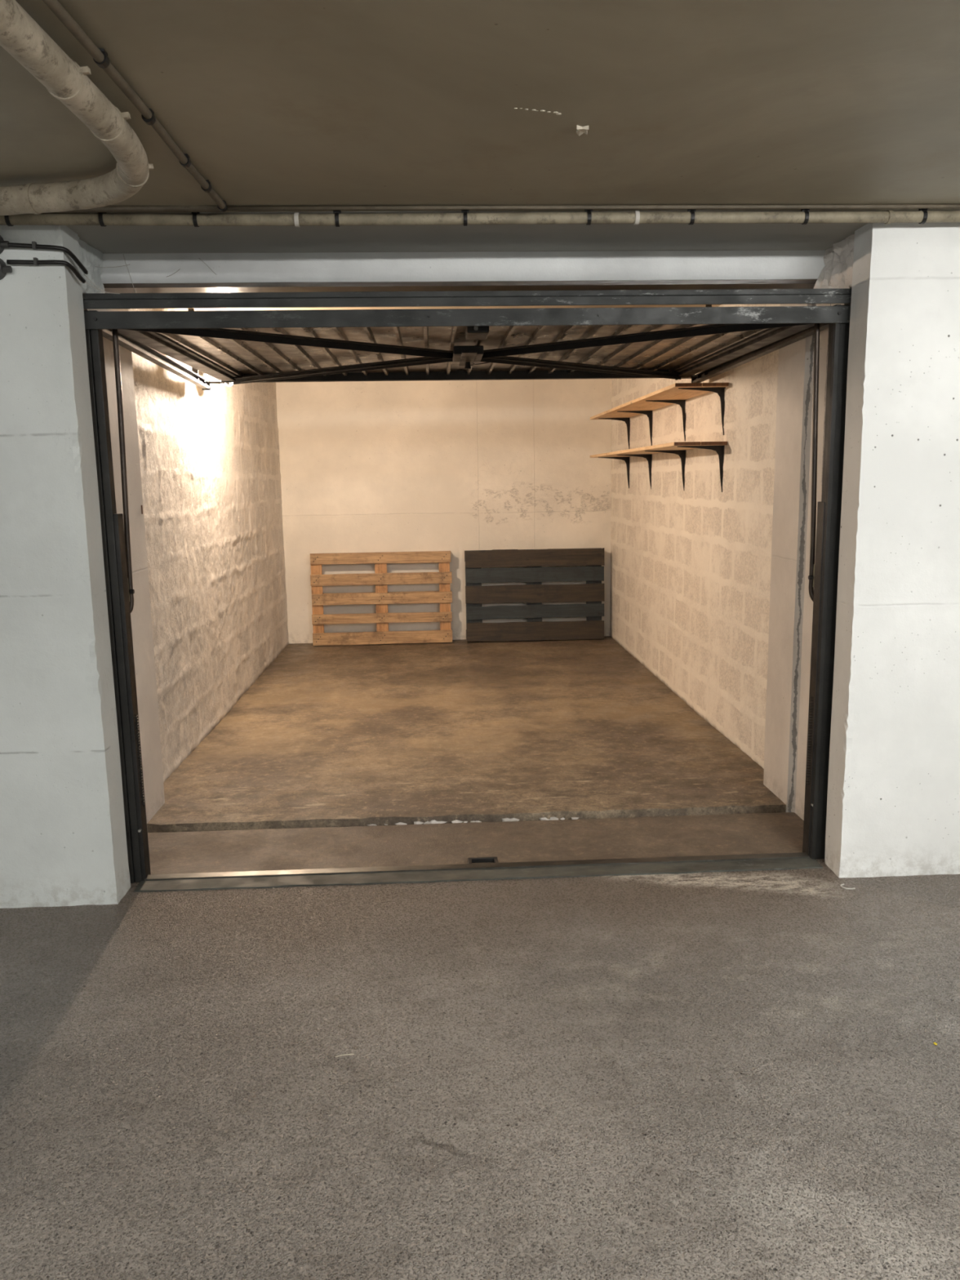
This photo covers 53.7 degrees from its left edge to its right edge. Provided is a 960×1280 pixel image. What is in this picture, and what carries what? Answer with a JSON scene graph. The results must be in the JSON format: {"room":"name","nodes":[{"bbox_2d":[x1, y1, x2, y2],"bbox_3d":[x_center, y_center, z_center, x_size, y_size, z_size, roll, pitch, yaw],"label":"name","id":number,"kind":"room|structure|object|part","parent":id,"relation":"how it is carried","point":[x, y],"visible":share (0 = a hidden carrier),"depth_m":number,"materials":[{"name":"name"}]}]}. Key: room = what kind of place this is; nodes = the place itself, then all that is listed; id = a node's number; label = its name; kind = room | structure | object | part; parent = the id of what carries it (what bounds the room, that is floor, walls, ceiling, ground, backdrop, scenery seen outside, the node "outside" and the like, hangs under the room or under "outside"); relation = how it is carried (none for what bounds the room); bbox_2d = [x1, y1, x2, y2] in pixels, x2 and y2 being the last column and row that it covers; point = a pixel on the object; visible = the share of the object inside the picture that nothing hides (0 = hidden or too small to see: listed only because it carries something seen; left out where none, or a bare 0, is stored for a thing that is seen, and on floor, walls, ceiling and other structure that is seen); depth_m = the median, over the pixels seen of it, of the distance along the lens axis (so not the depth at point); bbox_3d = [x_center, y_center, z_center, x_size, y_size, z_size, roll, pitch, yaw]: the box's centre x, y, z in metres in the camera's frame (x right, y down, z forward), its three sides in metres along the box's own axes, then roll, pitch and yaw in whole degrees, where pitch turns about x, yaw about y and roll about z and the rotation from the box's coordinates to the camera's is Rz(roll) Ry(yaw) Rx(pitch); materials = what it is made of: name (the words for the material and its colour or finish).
{"room":"parking garage","nodes":[
{"label":"parking garage","id":0,"kind":"room"},
{"bbox_2d":[0,225,130,908],"bbox_3d":[-2.784,-0.147,2.981,3.120,2.180,0.142,-1,10,-3],"label":"wall","id":1,"kind":"structure","parent":0,"point":[63,836],"depth_m":3.00,"materials":[{"name":"paint"}]},
{"bbox_2d":[0,235,8,253],"bbox_3d":[-1.431,-1.170,2.786,0.087,0.068,0.045,-1,10,-3],"label":"junction box","id":2,"kind":"object","parent":1,"relation":"attached to","point":[3,244],"visible":1,"depth_m":2.78,"materials":[{"name":"black plastic"}]},
{"bbox_2d":[0,258,12,279],"bbox_3d":[-1.430,-1.101,2.797,0.087,0.068,0.045,-1,10,-3],"label":"junction box","id":3,"kind":"object","parent":1,"relation":"attached to","point":[4,268],"visible":1,"depth_m":2.79,"materials":[{"name":"black plastic"}]},
{"bbox_2d":[6,257,85,283],"bbox_3d":[-1.285,-1.107,2.826,0.219,0.051,0.088,-7,12,-33],"label":"cable","id":4,"kind":"object","parent":1,"relation":"attached to","point":[36,262],"visible":1,"depth_m":2.80,"materials":[{"name":"black rubber"}]},
{"bbox_2d":[7,241,88,274],"bbox_3d":[-1.280,-1.145,2.825,0.231,0.066,0.094,-8,12,-36],"label":"cable","id":5,"kind":"object","parent":1,"relation":"attached to","point":[34,246],"visible":1,"depth_m":2.80,"materials":[{"name":"black rubber"}]},
{"bbox_2d":[77,238,106,293],"bbox_3d":[-1.417,-1.202,3.077,0.315,0.191,0.276,-1,10,-3],"label":"wall","id":6,"kind":"structure","parent":0,"point":[89,257],"depth_m":3.09,"materials":[{"name":"paint"}]},
{"bbox_2d":[84,254,216,293],"bbox_3d":[-1.123,-1.190,3.107,0.190,0.158,0.478,7,13,40],"label":"cobweb","id":7,"kind":"object","parent":6,"relation":"attached to","point":[123,255],"visible":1,"depth_m":3.03},
{"bbox_2d":[87,308,164,823],"bbox_3d":[-2.864,-0.271,3.450,3.006,2.331,0.837,-1,10,-3],"label":"wall","id":8,"kind":"structure","parent":0,"point":[140,615],"depth_m":3.81,"materials":[{"name":"beige paint"}]},
{"bbox_2d":[128,308,288,782],"bbox_3d":[-1.575,-0.726,6.021,0.016,2.330,4.295,-1,10,-3],"label":"wall","id":9,"kind":"structure","parent":0,"point":[210,461],"depth_m":5.35,"materials":[{"name":"beige brick"}]},
{"bbox_2d":[198,370,232,388],"bbox_3d":[-1.472,-1.477,5.263,0.197,0.153,0.086,-1,10,-3],"label":"wall lamp","id":10,"kind":"object","parent":9,"relation":"attached to","point":[199,371],"visible":0.15,"depth_m":5.26,"materials":[{"name":"white plastic"}]},
{"bbox_2d":[275,378,612,643],"bbox_3d":[-0.277,-1.109,8.160,3.014,2.334,0.125,-1,10,-3],"label":"wall","id":11,"kind":"structure","parent":0,"point":[456,467],"depth_m":8.05,"materials":[{"name":"beige paint"}]},
{"bbox_2d":[176,304,720,311],"bbox_3d":[-0.210,-1.948,5.829,3.100,0.140,4.650,-1,10,-3],"label":"ceiling","id":12,"kind":"structure","parent":0,"point":[652,305],"depth_m":4.90,"materials":[{"name":"paint"}]},
{"bbox_2d":[100,249,826,283],"bbox_3d":[-0.038,-1.434,3.396,2.902,0.348,0.332,-1,10,-3],"label":"wall header","id":13,"kind":"structure","parent":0,"point":[458,266],"depth_m":3.25,"materials":[{"name":"paint"}]},
{"bbox_2d":[105,279,817,293],"bbox_3d":[-0.035,-1.258,3.429,2.900,0.016,0.325,-1,10,-3],"label":"trim","id":14,"kind":"structure","parent":13,"relation":"attached to","point":[307,286],"depth_m":3.29,"materials":[{"name":"black metal"}]},
{"bbox_2d":[0,635,959,1279],"bbox_3d":[0.146,1.231,1.814,8.800,0.325,13.551,-1,10,-3],"label":"floor","id":15,"kind":"structure","parent":0,"point":[734,1075],"depth_m":2.45,"materials":[{"name":"concrete"}]},
{"bbox_2d":[335,1053,354,1057],"bbox_3d":[-0.329,1.011,2.306,0.046,0.003,0.004,-3,10,-11],"label":"straw","id":16,"kind":"object","parent":15,"relation":"on","point":[346,1054],"visible":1,"depth_m":2.31,"materials":[{"name":"plant"}]},
{"bbox_2d":[310,551,452,645],"bbox_3d":[-0.835,-0.361,8.098,1.191,0.785,0.186,-1,10,-3],"label":"pallet","id":17,"kind":"object","parent":15,"relation":"on","point":[380,578],"visible":1,"depth_m":8.03,"materials":[{"name":"brown wood"}]},
{"bbox_2d":[464,547,604,641],"bbox_3d":[0.469,-0.393,8.157,1.192,0.788,0.186,-1,10,-3],"label":"pallet","id":18,"kind":"object","parent":15,"relation":"on","point":[534,593],"visible":1,"depth_m":8.09,"materials":[{"name":"black wood"}]},
{"bbox_2d":[840,883,855,889],"bbox_3d":[1.238,0.835,3.197,0.028,0.006,0.048,-8,12,-37],"label":"scrap","id":19,"kind":"object","parent":15,"relation":"on","point":[841,885],"visible":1,"depth_m":3.19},
{"bbox_3d":[-0.027,0.904,3.920,2.660,0.270,0.045,-1,10,-3],"label":"trim","id":20,"kind":"structure","parent":15,"relation":"attached to","visible":0},
{"bbox_2d":[367,817,578,826],"bbox_3d":[-0.027,0.748,3.894,0.870,0.025,0.024,-1,10,-3],"label":"rubble","id":21,"kind":"object","parent":20,"relation":"on","point":[551,818],"visible":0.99,"depth_m":3.89,"materials":[{"name":"grey concrete"}]},
{"bbox_2d":[0,0,959,253],"bbox_3d":[0.229,-0.739,-1.017,8.800,0.250,8.620,-1,10,-3],"label":"ceiling","id":22,"kind":"structure","parent":0,"point":[272,102],"depth_m":2.10,"materials":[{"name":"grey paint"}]},
{"bbox_2d":[0,0,153,215],"bbox_3d":[-1.175,-1.068,1.955,1.047,0.074,2.468,-9,13,-40],"label":"pipe","id":23,"kind":"object","parent":22,"relation":"attached to","point":[21,36],"visible":1,"depth_m":1.94,"materials":[{"name":"beige plastic"}]},
{"bbox_2d":[0,208,959,226],"bbox_3d":[0.068,-1.263,2.811,7.450,0.066,0.039,-1,10,-3],"label":"conduit","id":24,"kind":"object","parent":22,"relation":"attached to","point":[805,216],"visible":0.96,"depth_m":2.80,"materials":[{"name":"white plastic"}]},
{"bbox_2d":[42,0,959,213],"bbox_3d":[0.436,-1.129,1.944,4.900,0.029,1.763,-1,10,-3],"label":"conduit","id":25,"kind":"object","parent":22,"relation":"attached to","point":[100,55],"visible":0.93,"depth_m":2.74,"materials":[{"name":"plastic"}]},
{"bbox_2d":[514,107,561,115],"bbox_3d":[0.128,-1.156,2.069,0.113,0.004,0.014,-5,10,-21],"label":"paint specks","id":26,"kind":"object","parent":22,"relation":"attached to","point":[556,113],"visible":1,"depth_m":2.07,"materials":[{"name":"paint"}]},
{"bbox_2d":[576,124,588,136],"bbox_3d":[0.235,-1.175,2.184,0.030,0.010,0.044,-1,10,-3],"label":"flake","id":27,"kind":"object","parent":22,"relation":"attached to","point":[580,130],"visible":1,"depth_m":2.18,"materials":[{"name":"paint"}]},
{"bbox_2d":[609,303,780,768],"bbox_3d":[1.227,-0.791,6.149,0.014,2.330,4.295,-1,10,-3],"label":"wall","id":28,"kind":"structure","parent":0,"point":[691,568],"depth_m":5.36,"materials":[{"name":"beige brick"}]},
{"bbox_2d":[590,441,727,492],"bbox_3d":[1.078,-1.117,6.226,0.280,0.260,2.670,-1,10,-3],"label":"wall shelf","id":29,"kind":"object","parent":28,"relation":"attached to","point":[679,448],"visible":1,"depth_m":5.72,"materials":[{"name":"brown wood"}]},
{"bbox_2d":[590,382,728,448],"bbox_3d":[1.073,-1.407,6.177,0.280,0.260,2.670,-1,10,-3],"label":"wall shelf","id":30,"kind":"object","parent":28,"relation":"attached to","point":[677,393],"visible":0.96,"depth_m":5.67,"materials":[{"name":"brown wood"}]},
{"bbox_2d":[763,303,844,820],"bbox_3d":[2.846,-0.404,3.710,3.161,2.332,0.837,-1,10,-3],"label":"wall","id":31,"kind":"structure","parent":0,"point":[791,605],"depth_m":3.85,"materials":[{"name":"beige paint"}]},
{"bbox_2d":[815,232,854,288],"bbox_3d":[1.301,-1.266,3.201,0.277,0.202,0.278,-1,10,-3],"label":"wall","id":32,"kind":"structure","parent":0,"point":[838,272],"depth_m":3.19,"materials":[{"name":"grey concrete"}]},
{"bbox_2d":[824,222,959,877],"bbox_3d":[2.836,-0.279,3.239,3.233,2.180,0.139,-1,10,-3],"label":"wall","id":33,"kind":"structure","parent":0,"point":[893,808],"depth_m":3.12,"materials":[{"name":"paint"}]},
{"bbox_2d":[82,287,852,892],"bbox_3d":[-0.078,-0.445,4.197,2.702,2.281,2.191,-1,10,-3],"label":"door frame","id":34,"kind":"structure","parent":33,"relation":"attached to","point":[829,509],"depth_m":3.26,"materials":[{"name":"black metal"}]},
{"bbox_3d":[-1.235,-0.101,3.194,0.056,1.930,0.054,-1,10,-3],"label":"post","id":35,"kind":"part","parent":34,"relation":"part of","materials":[{"name":"black metal"}]},
{"bbox_3d":[-1.210,0.213,3.266,0.040,1.286,0.056,-1,10,-3],"label":"spring casing","id":36,"kind":"part","parent":34,"relation":"part of","materials":[{"name":"black metal"}]},
{"bbox_3d":[-1.376,-1.206,4.069,0.035,0.055,2.053,-2,10,-5],"label":"guide rail","id":37,"kind":"part","parent":34,"relation":"part of","materials":[{"name":"metal"}]},
{"bbox_2d":[83,306,850,613],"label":"garage door","id":38,"kind":"structure","parent":34,"relation":"in","point":[236,347],"depth_m":3.67,"materials":[{"name":"black metal"}]},
{"bbox_3d":[-1.223,-0.551,3.188,0.078,0.991,0.023,-5,11,-25],"label":"lift arm","id":39,"kind":"part","parent":38,"relation":"part of"},
{"bbox_3d":[-0.643,-1.264,4.436,1.502,0.009,0.007,7,12,37],"label":"lock rod","id":40,"kind":"part","parent":38,"relation":"part of","materials":[{"name":"black metal"}]},
{"bbox_3d":[-0.111,-1.395,4.996,2.478,0.045,0.045,-1,10,-3],"label":"rail","id":41,"kind":"part","parent":38,"relation":"part of","materials":[{"name":"black metal"}]},
{"bbox_3d":[-0.060,-1.237,4.058,2.457,0.040,1.930,-1,10,-3],"label":"ribbed panel","id":42,"kind":"part","parent":38,"relation":"part of","materials":[{"name":"brown metal"}]},
{"bbox_3d":[-0.016,-1.046,3.080,2.486,0.054,0.044,-1,10,-3],"label":"rail","id":43,"kind":"part","parent":38,"relation":"part of","materials":[{"name":"black metal"}]},
{"bbox_3d":[-0.052,-1.170,4.024,0.028,0.035,0.028,-1,10,-3],"label":"spindle knob","id":44,"kind":"part","parent":38,"relation":"part of","materials":[{"name":"black metal"}]},
{"bbox_3d":[-0.051,-1.169,3.943,0.060,0.006,0.440,-1,10,-3],"label":"lock plate","id":45,"kind":"part","parent":38,"relation":"part of","materials":[{"name":"grey metal"}]},
{"bbox_3d":[0.486,-1.290,4.487,1.490,0.009,0.007,-10,13,-43],"label":"lock rod","id":46,"kind":"part","parent":38,"relation":"part of","materials":[{"name":"black metal"}]},
{"bbox_3d":[1.188,-0.601,3.299,0.084,1.003,0.024,2,10,17],"label":"lift arm","id":47,"kind":"part","parent":38,"relation":"part of"},
{"bbox_3d":[1.210,-1.266,4.187,0.035,0.055,2.051,-1,10,-1],"label":"guide rail","id":48,"kind":"part","parent":34,"relation":"part of","materials":[{"name":"metal"}]},
{"bbox_3d":[1.206,0.157,3.376,0.042,1.286,0.056,-1,10,-3],"label":"spring casing","id":49,"kind":"part","parent":34,"relation":"part of","materials":[{"name":"black metal"}]},
{"bbox_3d":[1.213,-0.158,3.306,0.058,1.930,0.054,-1,10,-3],"label":"post","id":50,"kind":"part","parent":34,"relation":"part of","materials":[{"name":"black metal"}]}
]}

